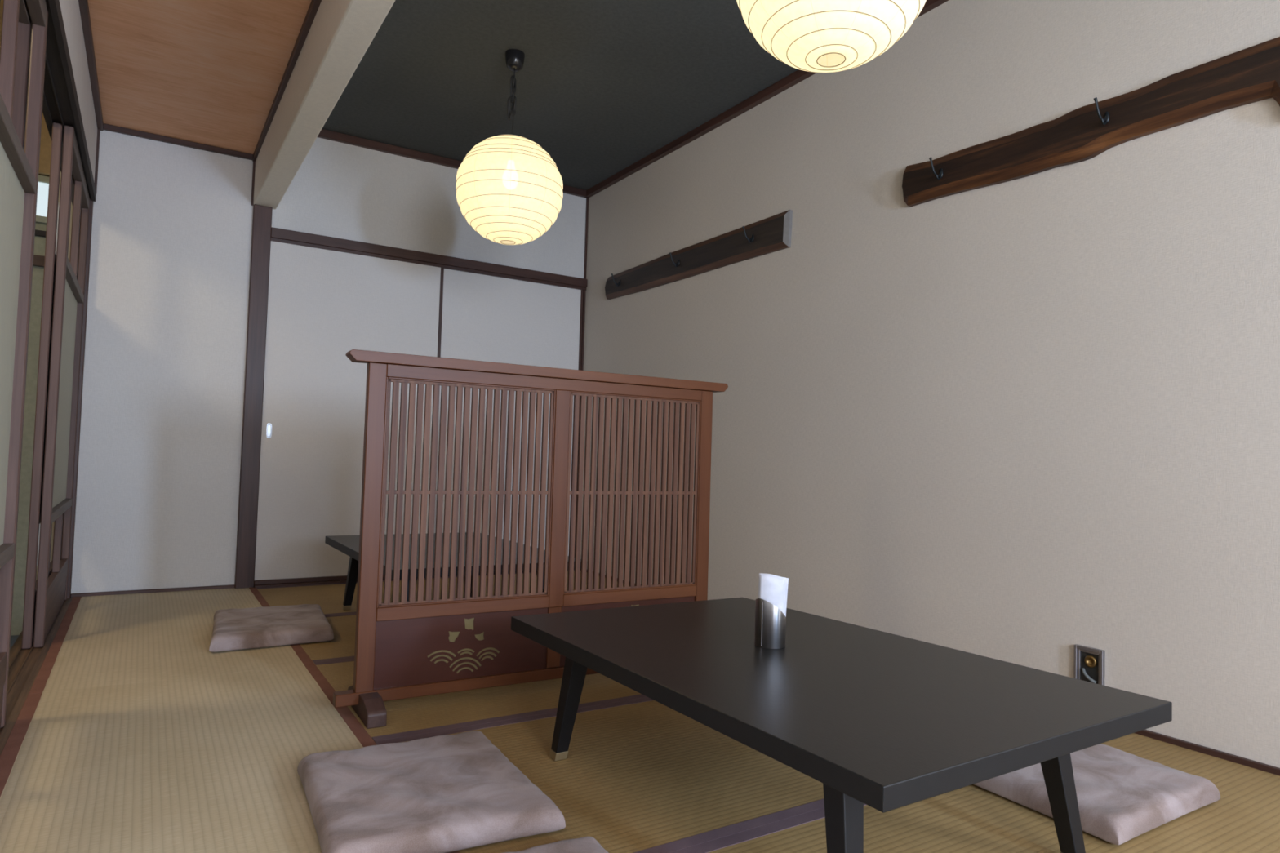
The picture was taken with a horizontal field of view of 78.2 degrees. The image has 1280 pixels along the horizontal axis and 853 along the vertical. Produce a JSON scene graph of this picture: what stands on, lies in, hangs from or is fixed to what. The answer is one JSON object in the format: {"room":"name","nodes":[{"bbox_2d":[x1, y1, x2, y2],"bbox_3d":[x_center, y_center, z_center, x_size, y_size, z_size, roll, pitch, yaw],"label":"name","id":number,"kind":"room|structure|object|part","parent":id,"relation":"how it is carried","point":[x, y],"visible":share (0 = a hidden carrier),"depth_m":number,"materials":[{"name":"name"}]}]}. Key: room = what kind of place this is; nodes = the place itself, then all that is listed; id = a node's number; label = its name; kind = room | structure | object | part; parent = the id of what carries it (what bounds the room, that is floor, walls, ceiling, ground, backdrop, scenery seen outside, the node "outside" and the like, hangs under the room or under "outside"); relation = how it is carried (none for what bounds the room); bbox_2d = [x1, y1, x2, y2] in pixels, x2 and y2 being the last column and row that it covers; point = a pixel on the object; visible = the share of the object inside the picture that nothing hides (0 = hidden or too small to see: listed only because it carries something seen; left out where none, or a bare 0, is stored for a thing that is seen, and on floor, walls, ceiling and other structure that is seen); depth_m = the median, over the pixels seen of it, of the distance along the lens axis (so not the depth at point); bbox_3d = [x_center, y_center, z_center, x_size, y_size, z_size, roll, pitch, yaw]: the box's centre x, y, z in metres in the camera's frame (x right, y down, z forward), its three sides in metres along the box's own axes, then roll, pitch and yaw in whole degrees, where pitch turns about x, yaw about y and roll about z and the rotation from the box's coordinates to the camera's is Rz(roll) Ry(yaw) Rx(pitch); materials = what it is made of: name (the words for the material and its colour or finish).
{"room":"japanese restaurant","nodes":[
{"label":"japanese restaurant","id":0,"kind":"room"},
{"bbox_2d":[9,635,18,648],"bbox_3d":[-2.610,0.974,1.676,1.855,0.070,4.050,3,-3,-32],"label":"floor","id":1,"kind":"structure","parent":0,"point":[13,638],"depth_m":3.73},
{"bbox_2d":[0,0,29,103],"bbox_3d":[-2.575,-1.640,1.750,1.954,0.060,4.250,3,-3,-32],"label":"ceiling","id":2,"kind":"structure","parent":0,"point":[2,1],"depth_m":3.02,"materials":[{"name":"brown wood"}]},
{"bbox_2d":[10,222,46,635],"bbox_3d":[-3.675,-0.364,3.485,1.854,2.820,0.100,3,-3,-32],"label":"sliding door","id":3,"kind":"structure","parent":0,"point":[39,242],"depth_m":3.85,"materials":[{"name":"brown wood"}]},
{"bbox_2d":[24,112,51,177],"bbox_3d":[-3.601,-1.424,3.458,1.854,0.300,0.060,3,-3,-32],"label":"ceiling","id":4,"kind":"structure","parent":3,"relation":"attached to","point":[46,141],"depth_m":3.86,"materials":[{"name":"brown wood"}]},
{"bbox_2d":[32,254,44,266],"bbox_3d":[-3.626,-0.850,3.449,1.854,0.050,0.030,3,-3,-32],"label":"trim","id":5,"kind":"structure","parent":3,"relation":"attached to","point":[38,260],"depth_m":3.86,"materials":[{"name":"brown wood"}]},
{"bbox_2d":[35,229,46,237],"bbox_3d":[-3.623,-0.987,3.456,1.854,0.025,0.025,3,-3,-32],"label":"trim","id":6,"kind":"structure","parent":3,"relation":"attached to","point":[37,233],"depth_m":3.87,"materials":[{"name":"brown wood"}]},
{"bbox_2d":[35,174,49,224],"bbox_3d":[-3.576,-1.152,3.486,1.610,0.230,0.030,3,-3,-32],"label":"window","id":7,"kind":"structure","parent":3,"relation":"in","point":[43,181],"depth_m":3.88,"materials":[{"name":"white glass"}]},
{"bbox_3d":[-3.580,-1.152,3.493,1.550,0.170,0.010,3,-3,-32],"label":"pane","id":8,"kind":"part","parent":7,"relation":"part of","materials":[{"name":"white glass"}]},
{"bbox_2d":[59,0,97,182],"bbox_3d":[-1.772,-1.260,2.373,0.100,0.353,2.861,3,-3,-32],"label":"wall","id":9,"kind":"structure","parent":0,"point":[70,11],"depth_m":2.75,"materials":[{"name":"white paint"}]},
{"bbox_2d":[0,0,31,151],"bbox_3d":[-1.325,-0.172,1.554,0.026,1.795,0.965,3,-3,-32],"label":"door","id":10,"kind":"structure","parent":9,"relation":"in","point":[24,25],"depth_m":1.97,"materials":[{"name":"brown wood"}]},
{"bbox_3d":[-1.299,-1.042,1.587,0.026,0.053,0.905,3,-3,-32],"label":"rail","id":11,"kind":"part","parent":10,"relation":"part of","materials":[{"name":"brown wood"}]},
{"bbox_2d":[0,0,48,728],"bbox_3d":[-1.291,-0.171,1.560,0.028,1.795,0.970,3,-3,-32],"label":"door","id":12,"kind":"structure","parent":9,"relation":"in","point":[19,168],"depth_m":1.92,"materials":[{"name":"brown wood"}]},
{"bbox_3d":[-1.315,0.634,1.529,0.024,0.184,0.910,3,-3,-32],"label":"rail","id":13,"kind":"part","parent":12,"relation":"part of","materials":[{"name":"brown wood"}]},
{"bbox_3d":[-1.304,0.295,1.542,0.026,0.034,0.910,3,-3,-32],"label":"rail","id":14,"kind":"part","parent":12,"relation":"part of","materials":[{"name":"brown wood"}]},
{"bbox_3d":[-1.301,-0.156,1.554,0.004,0.868,0.910,3,-3,-32],"label":"paper panel","id":15,"kind":"part","parent":12,"relation":"part of","materials":[{"name":"beige paper"}]},
{"bbox_3d":[-1.278,-0.606,1.577,0.026,0.034,0.910,3,-3,-32],"label":"rail","id":16,"kind":"part","parent":12,"relation":"part of","materials":[{"name":"brown wood"}]},
{"bbox_3d":[-1.265,-1.041,1.594,0.028,0.053,0.910,3,-3,-32],"label":"rail","id":17,"kind":"part","parent":12,"relation":"part of","materials":[{"name":"brown wood"}]},
{"bbox_2d":[21,122,75,648],"bbox_3d":[-2.291,-0.141,3.088,0.026,1.795,0.971,3,-3,-32],"label":"door","id":18,"kind":"structure","parent":9,"relation":"in","point":[42,384],"depth_m":2.68,"materials":[{"name":"brown wood"}]},
{"bbox_3d":[-2.314,0.663,3.057,0.022,0.184,0.911,3,-3,-32],"label":"rail","id":19,"kind":"part","parent":18,"relation":"part of","materials":[{"name":"brown wood"}]},
{"bbox_3d":[-2.299,-0.126,3.082,0.004,0.868,0.911,3,-3,-32],"label":"paper panel","id":20,"kind":"part","parent":18,"relation":"part of","materials":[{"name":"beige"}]},
{"bbox_3d":[-2.277,-0.576,3.105,0.024,0.034,0.911,3,-3,-32],"label":"rail","id":21,"kind":"part","parent":18,"relation":"part of","materials":[{"name":"brown wood"}]},
{"bbox_3d":[-2.264,-1.011,3.122,0.026,0.053,0.911,3,-3,-32],"label":"rail","id":22,"kind":"part","parent":18,"relation":"part of","materials":[{"name":"brown wood"}]},
{"bbox_2d":[33,124,89,648],"bbox_3d":[-2.265,-0.140,3.108,0.028,1.795,0.964,3,-3,-32],"label":"door","id":23,"kind":"structure","parent":9,"relation":"in","point":[68,291],"depth_m":3.03,"materials":[{"name":"brown wood"}]},
{"bbox_3d":[-2.290,0.665,3.077,0.024,0.184,0.904,3,-3,-32],"label":"rail","id":24,"kind":"part","parent":23,"relation":"part of","materials":[{"name":"brown wood"}]},
{"bbox_3d":[-2.279,0.326,3.090,0.026,0.034,0.904,3,-3,-32],"label":"rail","id":25,"kind":"part","parent":23,"relation":"part of","materials":[{"name":"brown wood"}]},
{"bbox_3d":[-2.275,-0.125,3.102,0.004,0.868,0.904,3,-3,-32],"label":"paper panel","id":26,"kind":"part","parent":23,"relation":"part of","materials":[{"name":"beige paper"}]},
{"bbox_3d":[-2.252,-0.575,3.125,0.026,0.034,0.904,3,-3,-32],"label":"rail","id":27,"kind":"part","parent":23,"relation":"part of","materials":[{"name":"brown wood"}]},
{"bbox_3d":[-2.240,-1.010,3.141,0.028,0.053,0.904,3,-3,-32],"label":"rail","id":28,"kind":"part","parent":23,"relation":"part of","materials":[{"name":"brown wood"}]},
{"bbox_2d":[29,0,96,201],"bbox_3d":[-1.759,-1.067,2.354,0.099,0.042,2.821,3,-3,-32],"label":"trim","id":29,"kind":"structure","parent":9,"relation":"attached to","point":[60,104],"depth_m":2.46,"materials":[{"name":"brown wood"}]},
{"bbox_2d":[78,0,103,130],"bbox_3d":[-0.762,-1.429,0.885,0.032,0.030,6.461,3,-3,-32],"label":"trim","id":30,"kind":"structure","parent":9,"relation":"attached to","point":[83,4],"depth_m":2.95,"materials":[{"name":"brown wood"}]},
{"bbox_2d":[88,0,311,154],"bbox_3d":[-0.551,-1.460,1.077,0.771,0.060,6.561,3,-3,-32],"label":"ceiling","id":31,"kind":"structure","parent":0,"point":[205,72],"depth_m":3.01,"materials":[{"name":"orange wood"}]},
{"bbox_2d":[35,129,586,593],"bbox_3d":[-1.487,-0.258,4.294,2.816,2.762,0.120,3,-3,-32],"label":"wall","id":32,"kind":"structure","parent":0,"point":[160,446],"depth_m":3.79,"materials":[{"name":"white paint"}]},
{"bbox_2d":[0,598,72,755],"bbox_3d":[-1.830,0.816,2.295,0.108,0.160,2.861,3,-3,-32],"label":"trim","id":33,"kind":"structure","parent":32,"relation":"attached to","point":[24,664],"depth_m":2.39,"materials":[{"name":"brown wood"}]},
{"bbox_2d":[60,128,100,599],"bbox_3d":[-2.530,-0.280,3.546,0.065,2.185,0.055,3,-3,-32],"label":"trim","id":34,"kind":"structure","parent":32,"relation":"attached to","point":[91,210],"depth_m":3.53,"materials":[{"name":"brown wood"}]},
{"bbox_2d":[70,584,235,598],"bbox_3d":[-2.273,0.795,3.702,0.655,0.064,0.028,3,-3,-32],"label":"baseboard","id":35,"kind":"structure","parent":32,"relation":"attached to","point":[230,586],"depth_m":3.68,"materials":[{"name":"brown wood"}]},
{"bbox_2d":[103,123,253,159],"bbox_3d":[-2.203,-1.363,3.787,0.666,0.024,0.032,3,-3,-32],"label":"trim","id":36,"kind":"structure","parent":32,"relation":"attached to","point":[106,126],"depth_m":3.77,"materials":[{"name":"brown wood"}]},
{"bbox_2d":[250,160,255,205],"bbox_3d":[-1.942,-1.224,3.955,0.011,0.232,0.022,3,-3,-32],"label":"trim","id":37,"kind":"structure","parent":32,"relation":"attached to","point":[254,162],"depth_m":3.94,"materials":[{"name":"brown wood"}]},
{"bbox_2d":[234,204,272,588],"bbox_3d":[-1.928,-0.131,3.928,0.084,1.953,0.045,3,-3,-32],"label":"pillar","id":38,"kind":"structure","parent":32,"relation":"attached to","point":[262,215],"depth_m":3.91,"materials":[{"name":"brown wood"}]},
{"bbox_2d":[252,0,321,161],"bbox_3d":[-0.209,-1.399,1.232,0.037,0.030,6.461,3,-3,-32],"label":"trim","id":39,"kind":"structure","parent":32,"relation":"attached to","point":[314,5],"depth_m":2.97,"materials":[{"name":"brown wood"}]},
{"bbox_2d":[253,574,392,587],"bbox_3d":[-1.151,0.846,4.386,1.807,0.083,0.065,3,-3,-32],"label":"trim","id":40,"kind":"structure","parent":32,"relation":"attached to","point":[340,579],"depth_m":4.00,"materials":[{"name":"brown wood"}]},
{"bbox_2d":[253,0,395,208],"bbox_3d":[-0.164,-1.419,1.261,0.116,0.519,6.461,3,-3,-32],"label":"beam","id":41,"kind":"structure","parent":32,"relation":"attached to","point":[341,32],"depth_m":2.71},
{"bbox_2d":[254,240,444,580],"bbox_3d":[-1.512,-0.067,4.184,0.894,1.703,0.013,3,-3,-32],"label":"door","id":42,"kind":"structure","parent":32,"relation":"in","point":[323,305],"depth_m":4.10,"materials":[{"name":"white paper"}]},
{"bbox_3d":[-1.863,0.021,3.956,0.024,0.074,0.004,3,-3,-32],"label":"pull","id":43,"kind":"part","parent":42,"relation":"part of","materials":[{"name":"metal"}]},
{"bbox_2d":[271,226,587,290],"bbox_3d":[-1.104,-0.929,4.465,1.807,0.068,0.042,3,-3,-32],"label":"trim","id":44,"kind":"structure","parent":32,"relation":"attached to","point":[279,235],"depth_m":4.38,"materials":[{"name":"brown wood"}]},
{"bbox_2d":[317,128,588,198],"bbox_3d":[-1.085,-1.501,4.490,1.800,0.040,0.038,3,-3,-32],"label":"trim","id":45,"kind":"structure","parent":32,"relation":"attached to","point":[324,134],"depth_m":4.32,"materials":[{"name":"brown wood"}]},
{"bbox_2d":[434,268,583,557],"bbox_3d":[-0.768,-0.026,4.667,0.915,1.703,0.012,3,-3,-32],"label":"door","id":46,"kind":"structure","parent":32,"relation":"in","point":[485,317],"depth_m":4.66,"materials":[{"name":"white paper"}]},
{"bbox_2d":[574,197,588,554],"bbox_3d":[-0.363,-0.297,4.930,0.022,2.289,0.022,3,-3,-32],"label":"trim","id":47,"kind":"structure","parent":32,"relation":"attached to","point":[587,198],"depth_m":4.94,"materials":[{"name":"brown wood"}]},
{"bbox_2d":[321,0,798,190],"bbox_3d":[0.657,-1.602,1.840,1.920,0.060,6.561,3,-3,-32],"label":"ceiling","id":48,"kind":"structure","parent":0,"point":[602,86],"depth_m":3.46,"materials":[{"name":"black paint"}]},
{"bbox_2d":[455,48,563,244],"bbox_3d":[-0.532,-1.155,3.264,0.436,0.794,0.436,3,-3,-38],"label":"paper lantern","id":49,"kind":"object","parent":48,"relation":"hanging from","point":[509,191],"visible":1,"depth_m":3.11,"materials":[{"name":"paper"}]},
{"bbox_3d":[-0.537,-0.974,3.257,0.437,0.428,0.437,3,-3,-32],"label":"lamp shade","id":50,"kind":"part","parent":49,"relation":"part of","materials":[{"name":"paper"}]},
{"bbox_3d":[-0.532,-1.328,3.267,0.039,0.308,0.034,3,-3,-32],"label":"cord","id":51,"kind":"part","parent":49,"relation":"part of","materials":[{"name":"black plastic"}]},
{"bbox_2d":[736,0,926,72],"bbox_3d":[0.430,-1.192,1.740,0.437,0.780,0.437,3,-3,-32],"label":"paper lantern","id":52,"kind":"object","parent":48,"relation":"hanging from","point":[816,36],"visible":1,"depth_m":1.67,"materials":[{"name":"paper"}]},
{"bbox_2d":[580,0,1279,768],"bbox_3d":[0.936,-0.307,2.977,0.120,2.622,4.931,3,-3,-32],"label":"wall","id":53,"kind":"structure","parent":0,"point":[1025,421],"depth_m":2.51,"materials":[{"name":"beige paint"}]},
{"bbox_2d":[604,209,792,299],"bbox_3d":[0.194,-0.834,4.011,0.085,0.157,1.579,3,-3,-32],"label":"board","id":54,"kind":"object","parent":53,"relation":"attached to","point":[773,233],"visible":1,"depth_m":3.82,"materials":[{"name":"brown wood"}]},
{"bbox_2d":[586,0,948,197],"bbox_3d":[1.385,-1.515,2.238,0.038,0.040,6.461,3,-3,-32],"label":"trim","id":55,"kind":"structure","parent":53,"relation":"attached to","point":[797,76],"depth_m":3.82,"materials":[{"name":"brown wood"}]},
{"bbox_2d":[580,569,1279,776],"bbox_3d":[1.333,0.842,2.129,0.024,0.064,6.411,3,-3,-32],"label":"baseboard","id":56,"kind":"structure","parent":53,"relation":"attached to","point":[1225,756],"depth_m":1.97,"materials":[{"name":"brown wood"}]},
{"bbox_2d":[1073,644,1105,685],"bbox_3d":[1.270,0.684,2.230,0.016,0.116,0.080,3,-3,-32],"label":"wall socket","id":57,"kind":"object","parent":53,"relation":"attached to","point":[1089,662],"visible":0.77,"depth_m":2.23,"materials":[{"name":"grey metal"}]},
{"bbox_3d":[1.269,0.706,2.229,0.015,0.037,0.044,3,-3,-32],"label":"lever","id":58,"kind":"part","parent":57,"relation":"part of","materials":[{"name":"silver metal"}]},
{"bbox_2d":[902,36,1279,206],"bbox_3d":[1.322,-0.837,2.206,0.095,0.233,1.487,3,-3,-32],"label":"board","id":59,"kind":"object","parent":53,"relation":"attached to","point":[1251,74],"visible":1,"depth_m":2.23,"materials":[{"name":"brown wood"}]},
{"bbox_3d":[0.250,0.875,1.488,2.616,0.105,6.481,3,-3,-32],"label":"floor","id":60,"kind":"structure","parent":0,"visible":0},
{"bbox_2d":[28,586,314,693],"bbox_3d":[-1.795,0.793,3.036,0.737,0.056,1.608,3,-3,-32],"label":"mat","id":61,"kind":"object","parent":60,"relation":"on","point":[118,639],"visible":0.75,"depth_m":2.73,"materials":[{"name":"beige wicker"}]},
{"bbox_2d":[208,604,333,652],"bbox_3d":[-1.388,0.743,2.964,0.440,0.061,0.520,3,-3,-32],"label":"floor cushion","id":62,"kind":"object","parent":61,"relation":"on","point":[233,629],"visible":1,"depth_m":2.82,"materials":[{"name":"fabric"}]},
{"bbox_2d":[0,663,459,852],"bbox_3d":[-0.880,0.764,1.582,0.737,0.056,1.830,3,-3,-32],"label":"mat","id":63,"kind":"object","parent":60,"relation":"on","point":[209,763],"visible":0.69,"depth_m":1.72,"materials":[{"name":"beige wicker"}]},
{"bbox_2d":[297,731,565,852],"bbox_3d":[-0.434,0.721,1.570,0.414,0.055,0.478,3,-3,-29],"label":"floor cushion","id":64,"kind":"object","parent":63,"relation":"on","point":[452,793],"visible":1,"depth_m":1.48,"materials":[{"name":"fabric"}]},
{"bbox_2d":[502,836,608,852],"bbox_3d":[-0.162,0.711,1.103,0.424,0.054,0.462,3,-3,-32],"label":"floor cushion","id":65,"kind":"object","parent":63,"relation":"on","point":[584,844],"visible":1,"depth_m":1.31,"materials":[{"name":"fabric"}]},
{"bbox_2d":[299,613,355,662],"bbox_3d":[-0.506,0.844,3.354,1.786,0.056,0.747,3,-3,-32],"label":"mat","id":66,"kind":"object","parent":60,"relation":"on","point":[342,646],"visible":0.09,"depth_m":2.82,"materials":[{"name":"beige wicker"}]},
{"bbox_2d":[256,569,629,615],"bbox_3d":[-0.921,0.857,4.013,1.786,0.056,0.811,3,-3,-32],"label":"mat","id":67,"kind":"object","parent":60,"relation":"on","point":[330,597],"visible":0.16,"depth_m":3.78,"materials":[{"name":"beige wicker"}]},
{"bbox_2d":[324,532,581,610],"bbox_3d":[-0.801,0.647,3.211,0.716,0.308,1.117,3,-3,-32],"label":"table","id":68,"kind":"object","parent":67,"relation":"on","point":[348,545],"visible":0.32,"depth_m":3.23,"materials":[{"name":"black laminate"}]},
{"bbox_3d":[-1.243,0.649,3.418,0.062,0.258,0.078,3,-3,-32],"label":"leg","id":69,"kind":"part","parent":68,"relation":"part of","materials":[{"name":"black wood"}]},
{"bbox_3d":[-0.809,0.635,2.740,0.062,0.258,0.078,3,-3,-32],"label":"leg","id":70,"kind":"part","parent":68,"relation":"part of","materials":[{"name":"black wood"}]},
{"bbox_3d":[-0.805,0.672,3.683,0.062,0.258,0.078,3,-3,-32],"label":"leg","id":71,"kind":"part","parent":68,"relation":"part of","materials":[{"name":"black wood"}]},
{"bbox_3d":[-0.360,0.659,3.003,0.062,0.258,0.078,3,-3,-32],"label":"leg","id":72,"kind":"part","parent":68,"relation":"part of","materials":[{"name":"black wood"}]},
{"bbox_2d":[314,658,646,741],"bbox_3d":[-0.095,0.831,2.700,1.786,0.056,0.798,3,-3,-32],"label":"mat","id":73,"kind":"object","parent":60,"relation":"on","point":[407,717],"visible":0.23,"depth_m":2.21,"materials":[{"name":"beige wicker"}]},
{"bbox_2d":[332,349,728,728],"bbox_3d":[-0.257,0.306,2.386,1.240,0.961,0.254,3,-3,-31],"label":"screen","id":74,"kind":"object","parent":73,"relation":"on","point":[413,648],"visible":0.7,"depth_m":2.30,"materials":[{"name":"brown wood"}]},
{"bbox_3d":[-0.721,0.268,2.107,0.047,0.877,0.030,3,-3,-31],"label":"post","id":75,"kind":"part","parent":74,"relation":"part of","materials":[{"name":"brown wood"}]},
{"bbox_3d":[-0.495,0.621,2.233,0.504,0.182,0.005,3,-3,-31],"label":"carved panel","id":76,"kind":"part","parent":74,"relation":"part of","materials":[{"name":"brown wood"}]},
{"bbox_3d":[-0.270,0.740,2.369,1.231,0.032,0.038,3,-3,-31],"label":"rail","id":77,"kind":"part","parent":74,"relation":"part of","materials":[{"name":"brown wood"}]},
{"bbox_3d":[-0.481,0.186,2.246,0.501,0.619,0.011,3,-3,-31],"label":"bead frame","id":78,"kind":"part","parent":74,"relation":"part of","materials":[{"name":"brown wood"}]},
{"bbox_3d":[-0.263,0.525,2.377,1.039,0.035,0.030,3,-3,-31],"label":"rail","id":79,"kind":"part","parent":74,"relation":"part of","materials":[{"name":"brown wood"}]},
{"bbox_3d":[-0.243,-0.160,2.404,1.240,0.028,0.056,3,-3,-31],"label":"cap rail","id":80,"kind":"part","parent":74,"relation":"part of","materials":[{"name":"brown wood"}]},
{"bbox_3d":[-0.244,-0.128,2.402,1.039,0.035,0.030,3,-3,-31],"label":"rail","id":81,"kind":"part","parent":74,"relation":"part of","materials":[{"name":"brown wood"}]},
{"bbox_3d":[-0.032,0.646,2.511,0.494,0.182,0.005,3,-3,-31],"label":"carved panel","id":82,"kind":"part","parent":74,"relation":"part of","materials":[{"name":"brown wood"}]},
{"bbox_3d":[-0.016,0.211,2.525,0.491,0.619,0.011,3,-3,-31],"label":"bead frame","id":83,"kind":"part","parent":74,"relation":"part of","materials":[{"name":"brown wood"}]},
{"bbox_3d":[0.208,0.317,2.666,0.047,0.877,0.030,3,-3,-31],"label":"post","id":84,"kind":"part","parent":74,"relation":"part of","materials":[{"name":"brown wood"}]},
{"bbox_2d":[374,697,824,852],"bbox_3d":[0.326,0.817,2.031,1.786,0.056,0.782,3,-3,-32],"label":"mat","id":85,"kind":"object","parent":60,"relation":"on","point":[642,775],"visible":0.27,"depth_m":1.72,"materials":[{"name":"beige wicker"}]},
{"bbox_2d":[511,597,1172,852],"bbox_3d":[0.297,0.618,1.614,0.745,0.308,1.114,3,-3,-32],"label":"table","id":86,"kind":"object","parent":85,"relation":"on","point":[886,722],"visible":0.98,"depth_m":1.36,"materials":[{"name":"black laminate"}]},
{"bbox_3d":[-0.156,0.619,1.812,0.062,0.258,0.078,3,-3,-32],"label":"leg","id":87,"kind":"part","parent":86,"relation":"part of","materials":[{"name":"black wood"}]},
{"bbox_2d":[754,598,786,648],"bbox_3d":[0.278,0.415,1.678,0.065,0.101,0.065,3,-3,-32],"label":"cup","id":88,"kind":"object","parent":86,"relation":"on","point":[770,620],"visible":1,"depth_m":1.65,"materials":[{"name":"silver metal"}]},
{"bbox_2d":[759,574,783,612],"bbox_3d":[0.278,0.390,1.669,0.051,0.149,0.010,2,-2,5],"label":"paper napkin","id":89,"kind":"object","parent":88,"relation":"in","point":[771,588],"visible":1,"depth_m":1.67,"materials":[{"name":"white paper"}]},
{"bbox_2d":[758,573,786,614],"bbox_3d":[0.280,0.389,1.677,0.058,0.151,0.010,1,-2,6],"label":"paper napkin","id":90,"kind":"object","parent":88,"relation":"in","point":[777,576],"visible":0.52,"depth_m":1.68,"materials":[{"name":"white paper"}]},
{"bbox_2d":[784,577,788,617],"bbox_3d":[0.283,0.391,1.684,0.065,0.149,0.009,1,-2,6],"label":"paper napkin","id":91,"kind":"object","parent":88,"relation":"in","point":[787,579],"visible":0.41,"depth_m":1.68,"materials":[{"name":"white paper"}]},
{"bbox_3d":[0.293,0.606,1.129,0.062,0.258,0.078,3,-3,-32],"label":"leg","id":92,"kind":"part","parent":86,"relation":"part of","materials":[{"name":"black wood"}]},
{"bbox_3d":[0.748,0.631,1.418,0.062,0.258,0.078,3,-3,-32],"label":"leg","id":93,"kind":"part","parent":86,"relation":"part of","materials":[{"name":"black wood"}]},
{"bbox_2d":[671,733,1279,852],"bbox_3d":[0.743,0.804,1.369,1.786,0.056,0.783,3,-3,-32],"label":"mat","id":94,"kind":"object","parent":60,"relation":"on","point":[1246,818],"visible":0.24,"depth_m":1.55,"materials":[{"name":"beige wicker"}]},
{"bbox_2d":[973,743,1220,844],"bbox_3d":[0.957,0.770,1.754,0.445,0.054,0.455,3,-3,-32],"label":"floor cushion","id":95,"kind":"object","parent":94,"relation":"on","point":[1122,796],"visible":0.51,"depth_m":1.62,"materials":[{"name":"fabric"}]}
]}

